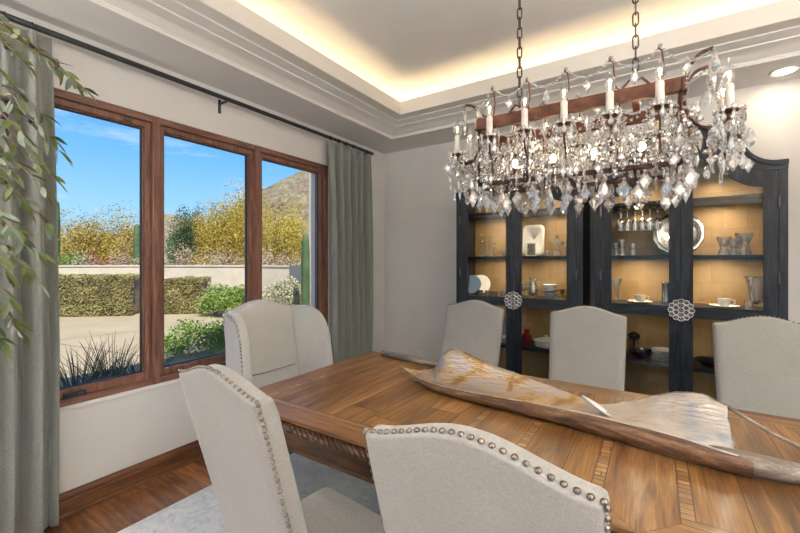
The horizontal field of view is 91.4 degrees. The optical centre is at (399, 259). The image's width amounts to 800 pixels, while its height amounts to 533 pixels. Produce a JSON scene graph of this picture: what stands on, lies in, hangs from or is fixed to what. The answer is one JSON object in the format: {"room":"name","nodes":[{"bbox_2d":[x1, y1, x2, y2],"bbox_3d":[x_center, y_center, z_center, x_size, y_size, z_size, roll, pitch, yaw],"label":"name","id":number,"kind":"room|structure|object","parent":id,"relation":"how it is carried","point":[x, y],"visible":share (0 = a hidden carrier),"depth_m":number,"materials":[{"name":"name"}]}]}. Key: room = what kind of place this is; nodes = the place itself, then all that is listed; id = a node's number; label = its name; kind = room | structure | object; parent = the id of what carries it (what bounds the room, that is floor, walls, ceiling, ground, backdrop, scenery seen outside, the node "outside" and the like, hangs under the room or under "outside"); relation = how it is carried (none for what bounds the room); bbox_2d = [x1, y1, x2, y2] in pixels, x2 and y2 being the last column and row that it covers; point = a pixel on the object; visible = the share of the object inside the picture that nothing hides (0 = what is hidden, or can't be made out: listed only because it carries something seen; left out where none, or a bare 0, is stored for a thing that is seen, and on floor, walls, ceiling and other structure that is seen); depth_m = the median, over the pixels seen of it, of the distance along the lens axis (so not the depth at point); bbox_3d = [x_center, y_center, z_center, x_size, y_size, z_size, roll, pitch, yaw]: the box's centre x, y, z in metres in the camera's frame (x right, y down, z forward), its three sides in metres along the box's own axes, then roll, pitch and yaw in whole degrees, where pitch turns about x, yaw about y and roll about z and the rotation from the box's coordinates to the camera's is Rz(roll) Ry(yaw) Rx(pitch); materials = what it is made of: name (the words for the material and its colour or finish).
{"room":"dining room","nodes":[
{"label":"dining room","id":0,"kind":"room"},
{"bbox_2d":[44,458,211,532],"bbox_3d":[0.389,1.500,0.666,5.980,0.120,6.740,0,0,33],"label":"floor","id":1,"kind":"structure","parent":0,"point":[119,512],"depth_m":2.30,"materials":[{"name":"brown wood"}]},
{"bbox_2d":[0,14,97,358],"bbox_3d":[-1.430,0.215,1.047,1.068,2.450,0.582,0,0,16],"label":"tree","id":2,"kind":"object","parent":1,"relation":"on","point":[53,64],"visible":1,"depth_m":1.10,"materials":[{"name":"green plant"}]},
{"bbox_2d":[117,453,379,532],"bbox_3d":[0.715,1.433,1.600,4.170,0.011,3.100,0,0,33],"label":"area rug","id":3,"kind":"object","parent":1,"relation":"on","point":[199,512],"visible":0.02,"depth_m":2.31,"materials":[{"name":"carpet"}]},
{"bbox_2d":[223,300,332,456],"bbox_3d":[-0.778,0.865,2.666,0.685,1.150,0.754,0,0,35],"label":"chair","id":4,"kind":"object","parent":3,"relation":"on","point":[267,342],"visible":0.54,"depth_m":2.83,"materials":[{"name":"fabric"}]},
{"bbox_2d":[178,364,384,532],"bbox_3d":[-0.333,0.864,1.301,0.463,1.151,0.620,0,0,38],"label":"dining chair","id":5,"kind":"object","parent":3,"relation":"on","point":[238,428],"visible":0.99,"depth_m":1.07,"materials":[{"name":"fabric"}]},
{"bbox_2d":[441,299,504,366],"bbox_3d":[0.395,0.864,2.623,0.463,1.151,0.620,0,0,33],"label":"dining chair","id":6,"kind":"object","parent":3,"relation":"on","point":[474,327],"visible":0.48,"depth_m":2.77,"materials":[{"name":"fabric"}]},
{"bbox_2d":[362,423,611,532],"bbox_3d":[0.269,0.864,0.912,0.463,1.151,0.620,0,0,33],"label":"dining chair","id":7,"kind":"object","parent":3,"relation":"on","point":[428,477],"visible":1,"depth_m":0.66,"materials":[{"name":"fabric"}]},
{"bbox_2d":[258,351,799,532],"bbox_3d":[0.716,1.054,1.602,2.971,0.749,1.196,0,0,33],"label":"dining table","id":8,"kind":"object","parent":3,"relation":"on","point":[324,412],"visible":0.43,"depth_m":1.51,"materials":[{"name":"wood"}]},
{"bbox_2d":[380,350,437,366],"bbox_3d":[0.108,0.658,2.564,0.626,0.041,0.043,0,0,41],"label":"pole","id":9,"kind":"object","parent":8,"relation":"on","point":[395,355],"visible":0.76,"depth_m":2.59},
{"bbox_2d":[399,349,799,484],"bbox_3d":[0.710,0.582,1.677,1.836,0.192,0.288,0,0,41],"label":"centrepiece","id":10,"kind":"object","parent":8,"relation":"on","point":[692,427],"visible":1,"depth_m":1.50,"materials":[{"name":"wood"}]},
{"bbox_2d":[549,305,627,390],"bbox_3d":[1.045,0.864,2.244,0.463,1.151,0.620,0,0,32],"label":"dining chair","id":11,"kind":"object","parent":3,"relation":"on","point":[588,343],"visible":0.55,"depth_m":2.39,"materials":[{"name":"fabric"}]},
{"bbox_2d":[711,315,799,418],"bbox_3d":[1.738,0.864,1.784,0.463,1.151,0.620,0,0,33],"label":"dining chair","id":12,"kind":"object","parent":3,"relation":"on","point":[757,359],"visible":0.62,"depth_m":1.96,"materials":[{"name":"fabric"}]},
{"bbox_2d":[456,151,589,378],"bbox_3d":[1.117,0.242,3.624,1.134,2.396,0.455,0,0,33],"label":"display cabinet","id":13,"kind":"object","parent":1,"relation":"on","point":[571,272],"visible":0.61,"depth_m":3.67,"materials":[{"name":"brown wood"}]},
{"bbox_2d":[468,275,480,292],"bbox_3d":[0.723,0.242,3.932,0.190,0.184,0.056,0,0,17],"label":"plate","id":14,"kind":"object","parent":13,"relation":"on","point":[474,281],"visible":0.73,"depth_m":3.93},
{"bbox_2d":[477,275,489,292],"bbox_3d":[0.812,0.242,3.922,0.190,0.184,0.056,0,0,17],"label":"plate","id":15,"kind":"object","parent":13,"relation":"on","point":[485,282],"visible":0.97,"depth_m":3.92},
{"bbox_2d":[468,292,566,299],"bbox_3d":[1.127,0.352,3.641,1.058,0.026,0.375,0,0,33],"label":"shelf","id":16,"kind":"object","parent":13,"relation":"attached to","point":[524,294],"depth_m":3.67,"materials":[{"name":"brown wood"}]},
{"bbox_2d":[468,207,566,219],"bbox_3d":[1.134,-0.432,3.651,1.058,0.026,0.350,0,0,33],"label":"shelf","id":17,"kind":"object","parent":13,"relation":"attached to","point":[541,213],"depth_m":3.67,"materials":[{"name":"brown wood"}]},
{"bbox_2d":[468,256,566,258],"bbox_3d":[1.134,-0.023,3.651,1.058,0.026,0.350,0,0,33],"label":"shelf","id":18,"kind":"object","parent":13,"relation":"attached to","point":[469,257],"depth_m":3.46,"materials":[{"name":"brown wood"}]},
{"bbox_2d":[500,340,549,352],"bbox_3d":[1.134,0.788,3.651,1.058,0.026,0.350,0,0,33],"label":"shelf","id":19,"kind":"object","parent":13,"relation":"attached to","point":[531,347],"depth_m":3.46,"materials":[{"name":"brown wood"}]},
{"bbox_2d":[522,329,531,344],"bbox_3d":[1.167,0.707,3.587,0.090,0.135,0.090,0,0,33],"label":"vase","id":20,"kind":"object","parent":13,"relation":"on","point":[526,337],"visible":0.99,"depth_m":3.56,"materials":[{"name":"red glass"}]},
{"bbox_2d":[526,242,536,255],"bbox_3d":[1.223,-0.100,3.635,0.090,0.129,0.021,0,0,33],"label":"photo frame","id":21,"kind":"object","parent":13,"relation":"on","point":[531,246],"visible":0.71,"depth_m":3.63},
{"bbox_2d":[522,225,544,255],"bbox_3d":[1.256,-0.184,3.680,0.201,0.298,0.071,0,0,33],"label":"serving platter","id":22,"kind":"object","parent":13,"relation":"on","point":[531,233],"visible":0.86,"depth_m":3.69,"materials":[{"name":"ceramic"}]},
{"bbox_2d":[528,278,541,297],"bbox_3d":[1.222,0.252,3.558,0.110,0.175,0.089,0,0,0],"label":"glass pitcher","id":23,"kind":"object","parent":13,"relation":"on","point":[533,289],"visible":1,"depth_m":3.53,"materials":[{"name":"glass"}]},
{"bbox_2d":[533,335,549,348],"bbox_3d":[1.300,0.721,3.476,0.220,0.108,0.218,0,0,33],"label":"casserole dish","id":24,"kind":"object","parent":13,"relation":"on","point":[540,342],"visible":0.67,"depth_m":3.42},
{"bbox_2d":[550,235,563,255],"bbox_3d":[1.393,-0.130,3.463,0.119,0.186,0.040,0,0,33],"label":"cross","id":25,"kind":"object","parent":13,"relation":"on","point":[555,253],"visible":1,"depth_m":3.45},
{"bbox_2d":[594,125,788,398],"bbox_3d":[2.122,0.242,2.964,1.134,2.396,0.455,0,0,33],"label":"display cabinet","id":26,"kind":"object","parent":1,"relation":"on","point":[755,200],"visible":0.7,"depth_m":2.95,"materials":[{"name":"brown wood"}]},
{"bbox_2d":[612,278,622,301],"bbox_3d":[1.754,0.243,3.155,0.080,0.190,0.079,0,0,33],"label":"vase","id":27,"kind":"object","parent":26,"relation":"on","point":[616,281],"visible":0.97,"depth_m":3.14,"materials":[{"name":"clear glass"}]},
{"bbox_2d":[612,205,665,212],"bbox_3d":[1.911,-0.407,3.123,0.362,0.022,0.240,0,0,33],"label":"stemware rack","id":28,"kind":"object","parent":26,"relation":"attached to","point":[613,210],"visible":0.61,"depth_m":3.09,"materials":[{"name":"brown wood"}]},
{"bbox_2d":[646,207,653,228],"bbox_3d":[1.941,-0.322,3.032,0.060,0.165,0.058,0,0,33],"label":"wine glass","id":29,"kind":"object","parent":28,"relation":"hanging from","point":[649,222],"visible":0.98,"depth_m":3.01,"materials":[{"name":"clear glass"}]},
{"bbox_2d":[654,207,661,228],"bbox_3d":[1.983,-0.322,3.005,0.060,0.165,0.058,0,0,33],"label":"wine glass","id":30,"kind":"object","parent":28,"relation":"hanging from","point":[657,221],"visible":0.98,"depth_m":2.98,"materials":[{"name":"clear glass"}]},
{"bbox_2d":[627,347,653,358],"bbox_3d":[1.903,0.742,3.081,0.190,0.065,0.189,0,0,33],"label":"bowl","id":31,"kind":"object","parent":26,"relation":"on","point":[640,353],"visible":0.97,"depth_m":3.07,"materials":[{"name":"ceramic"}]},
{"bbox_2d":[661,282,668,304],"bbox_3d":[2.067,0.257,3.005,0.103,0.165,0.080,0,0,2],"label":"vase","id":32,"kind":"object","parent":26,"relation":"on","point":[664,285],"visible":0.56,"depth_m":2.99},
{"bbox_2d":[625,351,714,373],"bbox_3d":[2.140,0.788,2.991,1.058,0.026,0.350,0,0,33],"label":"shelf","id":33,"kind":"object","parent":26,"relation":"attached to","point":[630,358],"depth_m":2.95,"materials":[{"name":"black wood"}]},
{"bbox_2d":[653,215,704,254],"bbox_3d":[2.183,-0.204,3.066,0.335,0.336,0.083,0,0,33],"label":"tray","id":34,"kind":"object","parent":26,"relation":"on","point":[660,237],"visible":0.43,"depth_m":3.11,"materials":[{"name":"metal"}]},
{"bbox_2d":[612,299,762,310],"bbox_3d":[2.133,0.352,2.981,1.058,0.026,0.375,0,0,33],"label":"shelf","id":35,"kind":"object","parent":26,"relation":"attached to","point":[696,303],"depth_m":3.02,"materials":[{"name":"black wood"}]},
{"bbox_2d":[612,193,762,211],"bbox_3d":[2.140,-0.432,2.991,1.058,0.026,0.350,0,0,33],"label":"shelf","id":36,"kind":"object","parent":26,"relation":"attached to","point":[747,200],"depth_m":2.89,"materials":[{"name":"brown wood"}]},
{"bbox_2d":[612,255,762,258],"bbox_3d":[2.140,-0.023,2.991,1.058,0.026,0.350,0,0,33],"label":"shelf","id":37,"kind":"object","parent":26,"relation":"attached to","point":[613,256],"depth_m":2.79,"materials":[{"name":"brown wood"}]},
{"bbox_2d":[693,356,714,368],"bbox_3d":[2.317,0.749,2.809,0.330,0.052,0.209,0,0,33],"label":"bowl","id":38,"kind":"object","parent":26,"relation":"on","point":[706,361],"visible":0.34,"depth_m":2.85,"materials":[{"name":"ceramic"}]},
{"bbox_2d":[716,236,731,254],"bbox_3d":[2.314,-0.102,2.788,0.082,0.130,0.082,0,0,-34],"label":"goblet","id":39,"kind":"object","parent":26,"relation":"on","point":[723,241],"visible":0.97,"depth_m":2.77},
{"bbox_2d":[709,304,738,308],"bbox_3d":[2.288,0.328,2.757,0.170,0.021,0.170,0,0,33],"label":"saucer","id":40,"kind":"object","parent":26,"relation":"on","point":[730,306],"visible":0.89,"depth_m":2.72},
{"bbox_2d":[717,298,735,305],"bbox_3d":[2.291,0.301,2.750,0.076,0.058,0.090,0,0,-21],"label":"coffee cup","id":41,"kind":"object","parent":40,"relation":"on","point":[721,301],"visible":0.83,"depth_m":2.73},
{"bbox_2d":[728,241,739,254],"bbox_3d":[2.340,-0.084,2.735,0.060,0.095,0.060,0,0,-34],"label":"goblet","id":42,"kind":"object","parent":26,"relation":"on","point":[733,245],"visible":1,"depth_m":2.72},
{"bbox_2d":[734,232,753,254],"bbox_3d":[2.418,-0.114,2.743,0.097,0.155,0.097,0,0,-34],"label":"goblet","id":43,"kind":"object","parent":26,"relation":"on","point":[744,238],"visible":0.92,"depth_m":2.72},
{"bbox_2d":[743,276,762,309],"bbox_3d":[2.457,0.226,2.694,0.140,0.225,0.140,0,0,33],"label":"vase","id":44,"kind":"object","parent":26,"relation":"on","point":[754,284],"visible":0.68,"depth_m":2.66,"materials":[{"name":"clear glass"}]},
{"bbox_2d":[0,4,383,493],"bbox_3d":[-2.007,-0.210,2.237,0.250,3.300,6.740,0,0,33],"label":"wall","id":45,"kind":"structure","parent":0,"point":[97,441],"depth_m":2.58,"materials":[{"name":"paint"}]},
{"bbox_2d":[60,379,180,413],"bbox_3d":[-1.402,0.843,2.938,0.021,0.032,2.495,0,0,33],"label":"window sill","id":46,"kind":"structure","parent":45,"relation":"attached to","point":[142,390],"depth_m":2.40,"materials":[{"name":"paint"}]},
{"bbox_2d":[59,440,203,519],"bbox_3d":[-1.907,1.372,2.142,0.022,0.136,6.290,0,0,33],"label":"baseboard","id":47,"kind":"structure","parent":45,"relation":"attached to","point":[75,500],"depth_m":2.43,"materials":[{"name":"brown wood"}]},
{"bbox_2d":[0,11,373,154],"bbox_3d":[-1.445,-1.167,2.753,0.124,0.105,4.019,0,0,33],"label":"curtain rod","id":48,"kind":"object","parent":45,"relation":"attached to","point":[12,18],"visible":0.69,"depth_m":2.50,"materials":[{"name":"brown metal"}]},
{"bbox_2d":[0,11,59,532],"bbox_3d":[-2.032,0.104,1.778,0.153,2.648,0.756,0,0,33],"label":"curtain","id":49,"kind":"object","parent":48,"relation":"hanging from","point":[30,380],"visible":0.84,"depth_m":1.99,"materials":[{"name":"fabric"}]},
{"bbox_2d":[327,136,372,363],"bbox_3d":[-0.511,0.104,4.103,0.164,2.648,0.703,0,0,33],"label":"curtain","id":50,"kind":"object","parent":48,"relation":"hanging from","point":[350,173],"visible":0.84,"depth_m":4.02,"materials":[{"name":"fabric"}]},
{"bbox_2d":[54,88,327,407],"bbox_3d":[-1.451,-0.065,2.970,0.176,1.780,2.455,0,0,33],"label":"window","id":51,"kind":"structure","parent":45,"relation":"in","point":[153,129],"depth_m":2.61,"materials":[{"name":"brown wood"}]},
{"bbox_2d":[0,0,799,153],"bbox_3d":[0.396,-1.327,0.631,5.530,0.060,6.290,0,0,33],"label":"ceiling","id":52,"kind":"structure","parent":0,"point":[87,19],"depth_m":2.70,"materials":[{"name":"paint"}]},
{"bbox_2d":[88,0,799,138],"bbox_3d":[0.774,-1.350,1.691,4.188,0.106,3.245,0,0,33],"label":"trim","id":53,"kind":"structure","parent":52,"relation":"attached to","point":[176,20],"depth_m":2.70,"materials":[{"name":"white paint"}]},
{"bbox_2d":[768,65,799,76],"bbox_3d":[2.636,-1.293,2.678,0.156,0.008,0.156,0,0,33],"label":"recessed light","id":54,"kind":"object","parent":52,"relation":"in","point":[787,70],"visible":1,"depth_m":2.68,"materials":[{"name":"beige"}]},
{"bbox_2d":[236,0,781,101],"bbox_3d":[0.774,-1.600,1.691,4.140,0.160,3.197,0,0,33],"label":"ceiling","id":55,"kind":"structure","parent":0,"point":[406,49],"depth_m":2.82,"materials":[{"name":"paint"}]},
{"bbox_2d":[179,0,799,118],"bbox_3d":[0.774,-1.466,1.691,4.140,0.127,3.197,0,0,33],"label":"trim","id":56,"kind":"structure","parent":55,"relation":"attached to","point":[232,14],"depth_m":2.70,"materials":[{"name":"paint"}]},
{"bbox_2d":[444,0,756,217],"bbox_3d":[0.716,-0.938,1.606,1.098,1.485,0.429,0,0,33],"label":"chandelier","id":57,"kind":"object","parent":55,"relation":"hanging from","point":[482,178],"visible":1,"depth_m":1.46,"materials":[{"name":"glass"}]},
{"bbox_2d":[454,117,460,152],"bbox_3d":[0.266,-0.580,1.811,0.034,0.172,0.033,0,0,33],"label":"candle","id":58,"kind":"object","parent":57,"relation":"on","point":[457,129],"depth_m":1.80,"materials":[{"name":"white wax"}]},
{"bbox_2d":[467,127,473,159],"bbox_3d":[0.348,-0.580,1.936,0.034,0.172,0.033,0,0,33],"label":"candle","id":59,"kind":"object","parent":57,"relation":"on","point":[470,146],"depth_m":1.92,"materials":[{"name":"white wax"}]},
{"bbox_2d":[485,95,493,134],"bbox_3d":[0.373,-0.602,1.627,0.034,0.172,0.033,0,0,33],"label":"candle","id":60,"kind":"object","parent":57,"relation":"on","point":[489,120],"depth_m":1.62,"materials":[{"name":"white wax"}]},
{"bbox_2d":[520,87,528,127],"bbox_3d":[0.495,-0.602,1.547,0.034,0.172,0.033,0,0,33],"label":"candle","id":61,"kind":"object","parent":57,"relation":"on","point":[524,113],"depth_m":1.54,"materials":[{"name":"white wax"}]},
{"bbox_2d":[541,119,548,148],"bbox_3d":[0.681,-0.602,1.831,0.034,0.172,0.033,0,0,33],"label":"candle","id":62,"kind":"object","parent":57,"relation":"on","point":[547,125],"depth_m":1.82,"materials":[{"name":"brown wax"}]},
{"bbox_2d":[549,155,555,182],"bbox_3d":[0.646,-0.386,1.651,0.027,0.121,0.026,0,0,33],"label":"socket","id":63,"kind":"object","parent":57,"relation":"attached to","point":[550,155],"depth_m":1.65,"materials":[{"name":"beige"}]},
{"bbox_2d":[559,78,568,121],"bbox_3d":[0.617,-0.602,1.467,0.034,0.172,0.033,0,0,33],"label":"candle","id":64,"kind":"object","parent":57,"relation":"on","point":[564,90],"depth_m":1.46,"materials":[{"name":"white wax"}]},
{"bbox_2d":[576,112,582,144],"bbox_3d":[0.803,-0.602,1.751,0.034,0.172,0.033,0,0,33],"label":"candle","id":65,"kind":"object","parent":57,"relation":"on","point":[577,115],"depth_m":1.74,"materials":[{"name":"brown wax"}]},
{"bbox_2d":[591,149,595,178],"bbox_3d":[0.780,-0.386,1.563,0.027,0.121,0.026,0,0,33],"label":"candle","id":66,"kind":"object","parent":57,"relation":"attached to","point":[593,160],"depth_m":1.56,"materials":[{"name":"beige"}]},
{"bbox_2d":[604,67,614,113],"bbox_3d":[0.744,-0.602,1.384,0.034,0.172,0.033,0,0,33],"label":"candle","id":67,"kind":"object","parent":57,"relation":"on","point":[609,96],"depth_m":1.37,"materials":[{"name":"white wax"}]},
{"bbox_2d":[614,106,621,138],"bbox_3d":[0.930,-0.602,1.668,0.034,0.172,0.033,0,0,33],"label":"candle","id":68,"kind":"object","parent":57,"relation":"on","point":[615,109],"depth_m":1.66,"materials":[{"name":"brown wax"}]},
{"bbox_2d":[638,142,645,173],"bbox_3d":[0.914,-0.386,1.476,0.027,0.121,0.026,0,0,33],"label":"socket","id":69,"kind":"object","parent":57,"relation":"attached to","point":[643,145],"depth_m":1.47,"materials":[{"name":"beige"}]},
{"bbox_2d":[654,55,665,104],"bbox_3d":[0.868,-0.602,1.303,0.034,0.172,0.033,0,0,33],"label":"candle","id":70,"kind":"object","parent":57,"relation":"on","point":[660,70],"depth_m":1.29,"materials":[{"name":"white wax"}]},
{"bbox_2d":[717,76,725,112],"bbox_3d":[1.161,-0.580,1.403,0.034,0.172,0.033,0,0,33],"label":"candle","id":71,"kind":"object","parent":57,"relation":"on","point":[720,92],"depth_m":1.40,"materials":[{"name":"white wax"}]},
{"bbox_2d":[723,57,735,108],"bbox_3d":[1.079,-0.580,1.278,0.034,0.172,0.033,0,0,33],"label":"candle","id":72,"kind":"object","parent":57,"relation":"on","point":[729,75],"depth_m":1.27,"materials":[{"name":"white wax"}]},
{"bbox_2d":[384,78,799,360],"bbox_3d":[2.273,-0.210,3.311,5.730,3.300,0.250,0,0,33],"label":"wall","id":73,"kind":"structure","parent":0,"point":[420,207],"depth_m":4.39,"materials":[{"name":"paint"}]},
{"label":"outside","id":74,"kind":"structure","parent":0,"visible":0},
{"bbox_2d":[209,170,308,264],"bbox_3d":[-17.778,-7.713,85.325,99.416,18.906,89.884,0,0,33],"label":"hill","id":75,"kind":"structure","parent":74,"point":[296,186],"depth_m":57.31,"materials":[{"name":"stone"}]},
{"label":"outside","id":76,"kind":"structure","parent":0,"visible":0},
{"bbox_2d":[61,214,207,264],"bbox_3d":[-146.208,-6.227,154.902,322.903,15.933,151.763,0,0,33],"label":"hill","id":77,"kind":"structure","parent":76,"point":[168,217],"depth_m":100.86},
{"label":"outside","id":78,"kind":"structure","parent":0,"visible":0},
{"bbox_2d":[59,308,230,386],"bbox_3d":[-8.678,1.555,5.094,12.300,0.030,27.000,0,0,33],"label":"patio","id":79,"kind":"structure","parent":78,"point":[75,327],"depth_m":7.86,"materials":[{"name":"concrete"}]},
{"bbox_2d":[59,273,139,316],"bbox_3d":[-9.957,0.945,10.863,5.157,1.213,1.091,0,0,-7],"label":"hedge","id":80,"kind":"object","parent":79,"relation":"on","point":[105,294],"visible":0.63,"depth_m":10.68,"materials":[{"name":"green plant"}]},
{"bbox_2d":[164,333,193,355],"bbox_3d":[-3.635,1.370,6.294,0.625,0.345,0.630,0,0,33],"label":"shrub","id":81,"kind":"object","parent":79,"relation":"on","point":[167,337],"visible":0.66,"depth_m":6.24,"materials":[{"name":"green plant"}]},
{"bbox_2d":[58,265,300,306],"bbox_3d":[-8.830,0.855,12.143,12.854,1.370,2.376,0,0,-5],"label":"wall","id":82,"kind":"structure","parent":79,"relation":"on","point":[231,275],"depth_m":12.78,"materials":[{"name":"beige paint"}]},
{"bbox_2d":[166,239,198,264],"bbox_3d":[-8.332,0.372,15.244,1.147,2.348,1.498,0,0,-3],"label":"desert shrub","id":83,"kind":"object","parent":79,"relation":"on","point":[184,261],"visible":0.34,"depth_m":15.04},
{"bbox_2d":[164,275,211,313],"bbox_3d":[-6.381,1.005,11.465,1.439,1.086,0.947,0,0,-8],"label":"hedge","id":84,"kind":"object","parent":79,"relation":"on","point":[180,293],"visible":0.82,"depth_m":11.14,"materials":[{"name":"green plant"}]},
{"bbox_2d":[164,319,224,355],"bbox_3d":[-3.220,1.255,6.456,1.344,0.578,1.471,0,0,-26],"label":"shrub","id":85,"kind":"object","parent":79,"relation":"on","point":[215,335],"visible":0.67,"depth_m":6.37,"materials":[{"name":"green plant"}]},
{"bbox_2d":[197,246,244,264],"bbox_3d":[-6.740,0.487,15.020,1.529,2.116,1.812,0,0,33],"label":"desert shrub","id":86,"kind":"object","parent":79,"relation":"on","point":[217,262],"visible":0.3,"depth_m":14.81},
{"bbox_2d":[194,283,262,315],"bbox_3d":[-4.762,1.097,10.788,1.664,0.896,1.454,0,0,22],"label":"shrub","id":87,"kind":"object","parent":79,"relation":"on","point":[219,299],"visible":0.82,"depth_m":10.50,"materials":[{"name":"green plant"}]},
{"bbox_2d":[262,276,300,305],"bbox_3d":[-2.708,0.955,9.275,1.095,1.180,0.869,0,0,18],"label":"shrub","id":88,"kind":"object","parent":79,"relation":"on","point":[288,292],"visible":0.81,"depth_m":9.12,"materials":[{"name":"green plant"}]},
{"bbox_2d":[301,233,309,305],"bbox_3d":[-1.985,0.490,8.200,0.176,2.100,0.176,0,0,33],"label":"saguaro cactus","id":89,"kind":"object","parent":79,"relation":"on","point":[305,251],"visible":0.84,"depth_m":8.13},
{"bbox_2d":[309,172,310,305],"bbox_3d":[-0.046,-0.810,9.257,4.170,4.700,1.770,0,0,33],"label":"wall","id":90,"kind":"structure","parent":79,"relation":"on","point":[309,172],"depth_m":9.61,"materials":[{"name":"beige paint"}]},
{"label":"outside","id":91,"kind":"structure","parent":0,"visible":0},
{"bbox_3d":[-32.512,1.705,99.059,156.970,0.270,250.000,0,0,33],"label":"ground","id":92,"kind":"structure","parent":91,"visible":0},
{"bbox_2d":[57,201,59,264],"bbox_3d":[-14.164,-0.460,16.000,0.374,4.000,0.374,0,0,33],"label":"saguaro cactus","id":93,"kind":"object","parent":92,"relation":"on","point":[58,204],"visible":0.15,"depth_m":16.02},
{"bbox_2d":[58,246,86,264],"bbox_3d":[-13.344,0.494,15.731,1.660,2.110,1.442,0,0,3],"label":"desert shrub","id":94,"kind":"object","parent":92,"relation":"on","point":[71,253],"visible":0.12,"depth_m":15.49,"materials":[{"name":"green plant"}]},
{"bbox_2d":[64,251,96,264],"bbox_3d":[-11.798,0.605,14.566,1.362,1.880,1.208,0,0,43],"label":"desert shrub","id":95,"kind":"object","parent":92,"relation":"on","point":[83,258],"visible":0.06,"depth_m":14.34,"materials":[{"name":"green plant"}]},
{"bbox_2d":[60,206,107,264],"bbox_3d":[-17.019,-0.583,19.947,3.325,4.282,2.993,0,0,-6],"label":"tree","id":96,"kind":"object","parent":92,"relation":"on","point":[74,237],"visible":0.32,"depth_m":19.89,"materials":[{"name":"plant"}]},
{"bbox_2d":[60,204,125,264],"bbox_3d":[-16.664,-0.752,21.097,4.044,4.635,3.175,0,0,15],"label":"tree","id":97,"kind":"object","parent":92,"relation":"on","point":[109,231],"visible":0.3,"depth_m":20.68,"materials":[{"name":"plant"}]},
{"bbox_2d":[83,252,126,264],"bbox_3d":[-11.005,0.623,14.579,1.619,1.845,0.946,0,0,-24],"label":"desert shrub","id":98,"kind":"object","parent":92,"relation":"on","point":[90,263],"visible":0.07,"depth_m":14.49,"materials":[{"name":"red plant"}]},
{"bbox_2d":[78,202,139,264],"bbox_3d":[-15.968,-0.885,22.137,3.814,4.885,3.741,0,0,26],"label":"tree","id":99,"kind":"object","parent":92,"relation":"on","point":[122,227],"visible":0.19,"depth_m":21.31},
{"bbox_2d":[103,218,139,264],"bbox_3d":[-13.073,-0.257,19.070,2.014,3.612,1.934,0,0,27],"label":"tree","id":100,"kind":"object","parent":92,"relation":"on","point":[124,244],"visible":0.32,"depth_m":18.63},
{"bbox_2d":[105,248,139,264],"bbox_3d":[-10.368,0.535,14.783,1.464,2.022,1.482,0,0,33],"label":"desert shrub","id":101,"kind":"object","parent":92,"relation":"on","point":[127,254],"visible":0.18,"depth_m":14.78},
{"bbox_2d":[133,224,139,264],"bbox_3d":[-12.129,-0.060,18.000,0.286,3.200,0.286,0,0,33],"label":"saguaro cactus","id":102,"kind":"object","parent":92,"relation":"on","point":[136,235],"visible":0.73,"depth_m":17.91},
{"bbox_2d":[164,203,200,263],"bbox_3d":[-11.706,-0.743,21.047,1.665,4.608,1.601,0,0,25],"label":"tree","id":103,"kind":"object","parent":92,"relation":"on","point":[187,240],"visible":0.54,"depth_m":20.75,"materials":[{"name":"green plant"}]},
{"bbox_2d":[187,250,214,264],"bbox_3d":[-7.574,0.581,15.445,1.553,1.933,1.806,0,0,16],"label":"desert shrub","id":104,"kind":"object","parent":92,"relation":"on","point":[201,256],"visible":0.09,"depth_m":15.02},
{"bbox_2d":[176,206,232,263],"bbox_3d":[-11.360,-0.872,23.351,3.374,4.865,3.248,0,0,-10],"label":"tree","id":105,"kind":"object","parent":92,"relation":"on","point":[195,220],"visible":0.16,"depth_m":22.80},
{"bbox_2d":[194,197,269,264],"bbox_3d":[-9.770,-1.001,22.129,3.633,5.123,3.926,0,0,43],"label":"tree","id":106,"kind":"object","parent":92,"relation":"on","point":[224,237],"visible":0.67,"depth_m":21.29,"materials":[{"name":"plant"}]},
{"bbox_2d":[212,175,273,263],"bbox_3d":[-9.366,-1.931,23.972,3.984,6.985,4.568,0,0,-36],"label":"tree","id":107,"kind":"object","parent":92,"relation":"on","point":[242,204],"visible":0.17,"depth_m":23.00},
{"bbox_2d":[228,195,307,264],"bbox_3d":[-7.203,-1.007,21.927,3.824,5.133,3.676,0,0,30],"label":"tree","id":108,"kind":"object","parent":92,"relation":"on","point":[275,229],"visible":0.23,"depth_m":21.58,"materials":[{"name":"plant"}]},
{"bbox_2d":[262,249,288,264],"bbox_3d":[-4.837,0.510,14.536,1.184,2.071,1.257,0,0,33],"label":"desert shrub","id":109,"kind":"object","parent":92,"relation":"on","point":[266,257],"visible":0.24,"depth_m":14.40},
{"bbox_2d":[269,249,300,264],"bbox_3d":[-3.923,0.571,14.120,1.487,1.966,1.550,0,0,39],"label":"desert shrub","id":110,"kind":"object","parent":92,"relation":"on","point":[294,258],"visible":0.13,"depth_m":14.18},
{"bbox_2d":[262,196,308,264],"bbox_3d":[-5.684,-0.888,20.942,3.662,4.905,3.586,0,0,30],"label":"tree","id":111,"kind":"object","parent":92,"relation":"on","point":[290,242],"visible":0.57,"depth_m":20.12,"materials":[{"name":"plant"}]},
{"bbox_3d":[-1.440,1.535,4.532,1.320,0.050,18.000,0,0,33],"label":"planting bed","id":112,"kind":"object","parent":92,"relation":"on","visible":0},
{"bbox_2d":[60,337,139,387],"bbox_3d":[-2.923,1.135,3.575,0.881,0.755,0.986,0,0,33],"label":"plant","id":113,"kind":"object","parent":112,"relation":"on","point":[73,380],"visible":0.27,"depth_m":3.61,"materials":[{"name":"plant"}]},
{"bbox_2d":[60,329,139,383],"bbox_3d":[-2.778,1.115,3.765,0.872,0.792,0.755,0,0,11],"label":"plant","id":114,"kind":"object","parent":112,"relation":"on","point":[102,372],"visible":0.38,"depth_m":3.71,"materials":[{"name":"plant"}]},
{"bbox_2d":[99,344,173,374],"bbox_3d":[-2.582,1.194,3.907,0.730,0.635,0.668,0,0,33],"label":"plant","id":115,"kind":"object","parent":112,"relation":"on","point":[132,366],"visible":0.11,"depth_m":3.81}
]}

